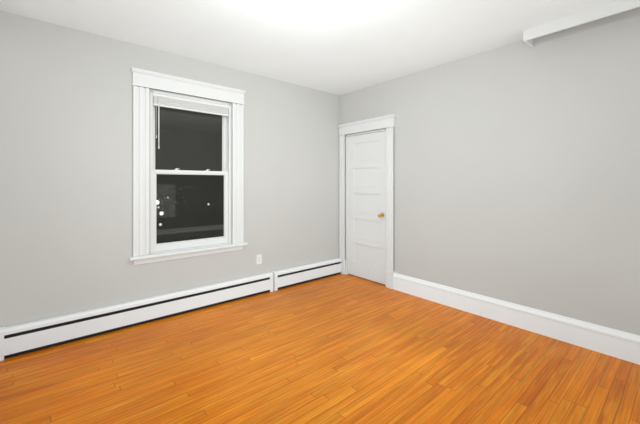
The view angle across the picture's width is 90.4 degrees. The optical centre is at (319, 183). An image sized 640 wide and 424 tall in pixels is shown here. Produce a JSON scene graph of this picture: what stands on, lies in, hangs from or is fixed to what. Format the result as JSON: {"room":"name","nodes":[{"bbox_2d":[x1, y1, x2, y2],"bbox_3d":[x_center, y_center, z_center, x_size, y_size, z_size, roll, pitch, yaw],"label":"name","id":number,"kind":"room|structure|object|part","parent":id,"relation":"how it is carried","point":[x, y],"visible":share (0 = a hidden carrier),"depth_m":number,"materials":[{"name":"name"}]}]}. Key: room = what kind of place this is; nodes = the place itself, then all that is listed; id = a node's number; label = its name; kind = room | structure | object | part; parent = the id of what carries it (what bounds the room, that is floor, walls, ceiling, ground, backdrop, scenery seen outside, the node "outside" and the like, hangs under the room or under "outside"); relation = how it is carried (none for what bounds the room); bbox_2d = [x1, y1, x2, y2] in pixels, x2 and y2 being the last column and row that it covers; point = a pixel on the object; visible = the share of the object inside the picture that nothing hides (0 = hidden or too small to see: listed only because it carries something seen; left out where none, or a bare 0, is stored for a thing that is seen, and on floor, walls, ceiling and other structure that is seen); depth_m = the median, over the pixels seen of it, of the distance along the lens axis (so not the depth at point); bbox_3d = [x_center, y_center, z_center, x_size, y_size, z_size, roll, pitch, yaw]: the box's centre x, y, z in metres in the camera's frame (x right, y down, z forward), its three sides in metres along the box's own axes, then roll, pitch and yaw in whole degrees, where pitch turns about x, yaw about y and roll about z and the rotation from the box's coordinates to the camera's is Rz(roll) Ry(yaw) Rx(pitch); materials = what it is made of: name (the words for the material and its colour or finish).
{"room":"empty bedroom","nodes":[
{"label":"empty bedroom","id":0,"kind":"room"},
{"bbox_2d":[0,11,339,326],"bbox_3d":[-1.397,0.000,3.338,4.619,2.600,0.160,0,0,-40],"label":"wall","id":1,"kind":"structure","parent":0,"point":[66,170],"depth_m":2.81,"materials":[{"name":"grey paint"}]},
{"bbox_2d":[0,272,272,360],"bbox_3d":[-1.487,1.187,3.110,2.361,0.226,0.072,0,0,-40],"label":"baseboard heater","id":2,"kind":"object","parent":1,"relation":"attached to","point":[23,338],"visible":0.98,"depth_m":2.83,"materials":[{"name":"metal"}]},
{"bbox_2d":[129,67,247,264],"bbox_3d":[-1.342,-0.159,3.341,1.169,1.818,0.218,0,0,-40],"label":"window","id":3,"kind":"structure","parent":1,"relation":"in","point":[144,81],"depth_m":3.23,"materials":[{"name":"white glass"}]},
{"bbox_3d":[-1.370,-0.498,3.374,0.797,0.786,0.033,0,0,-40],"label":"window sash upper","id":4,"kind":"part","parent":3,"relation":"part of","materials":[{"name":"white wood"}]},
{"bbox_3d":[-1.341,0.261,3.340,0.797,0.803,0.033,0,0,-40],"label":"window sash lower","id":5,"kind":"part","parent":3,"relation":"part of","materials":[{"name":"white wood"}]},
{"bbox_2d":[153,93,228,148],"bbox_3d":[-1.317,-0.610,3.312,0.769,0.533,0.037,0,0,-40],"label":"window blind","id":6,"kind":"object","parent":3,"relation":"attached to","point":[166,101],"visible":0.94,"depth_m":3.26,"materials":[{"name":"plastic"}]},
{"bbox_2d":[256,254,261,264],"bbox_3d":[-0.727,0.900,3.799,0.070,0.114,0.008,0,0,-40],"label":"electrical outlet plate","id":7,"kind":"object","parent":1,"relation":"attached to","point":[259,259],"visible":1,"depth_m":3.80,"materials":[{"name":"plastic"}]},
{"bbox_2d":[272,258,341,290],"bbox_3d":[-0.140,1.187,4.256,1.135,0.226,0.072,0,0,-40],"label":"baseboard heater","id":8,"kind":"object","parent":1,"relation":"attached to","point":[288,277],"visible":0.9,"depth_m":4.18,"materials":[{"name":"metal"}]},
{"bbox_2d":[0,0,615,94],"bbox_3d":[0.054,-1.350,1.633,4.619,0.100,4.638,0,0,-40],"label":"ceiling","id":9,"kind":"structure","parent":0,"point":[339,47],"depth_m":2.66,"materials":[{"name":"paint"}]},
{"bbox_2d":[523,0,639,46],"bbox_3d":[2.405,-1.255,2.037,0.195,0.090,1.885,0,0,-40],"label":"beam","id":10,"kind":"structure","parent":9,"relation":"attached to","point":[589,15],"depth_m":2.41,"materials":[{"name":"white paint"}]},
{"bbox_2d":[0,273,639,423],"bbox_3d":[0.054,1.350,1.633,4.619,0.100,4.638,0,0,-40],"label":"floor","id":11,"kind":"structure","parent":0,"point":[340,348],"depth_m":2.22,"materials":[{"name":"brown wood"}]},
{"bbox_2d":[340,7,639,364],"bbox_3d":[1.793,0.001,3.009,0.187,2.601,4.478,0,0,-40],"label":"wall","id":12,"kind":"structure","parent":0,"point":[517,172],"depth_m":2.83,"materials":[{"name":"grey paint"}]},
{"bbox_2d":[348,131,385,284],"bbox_3d":[0.608,0.304,4.299,0.113,1.967,0.688,0,0,-40],"label":"door","id":13,"kind":"structure","parent":12,"relation":"in","point":[366,206],"depth_m":4.31,"materials":[{"name":"white wood"}]},
{"bbox_3d":[0.774,0.400,4.078,0.078,0.062,0.062,0,0,-40],"label":"knob","id":14,"kind":"part","parent":13,"relation":"part of","materials":[{"name":"gold metal"}]},
{"bbox_2d":[338,114,395,288],"bbox_3d":[0.656,0.222,4.321,0.210,2.157,0.986,0,0,-40],"label":"door frame","id":15,"kind":"structure","parent":12,"relation":"attached to","point":[380,122],"depth_m":4.14,"materials":[{"name":"white wood"}]},
{"label":"outside","id":16,"kind":"structure","parent":0,"visible":0},
{"bbox_2d":[155,106,223,243],"bbox_3d":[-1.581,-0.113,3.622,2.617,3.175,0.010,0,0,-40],"label":"window glass","id":17,"kind":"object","parent":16,"point":[199,227],"depth_m":3.67,"materials":[{"name":"black glass"}]}
]}

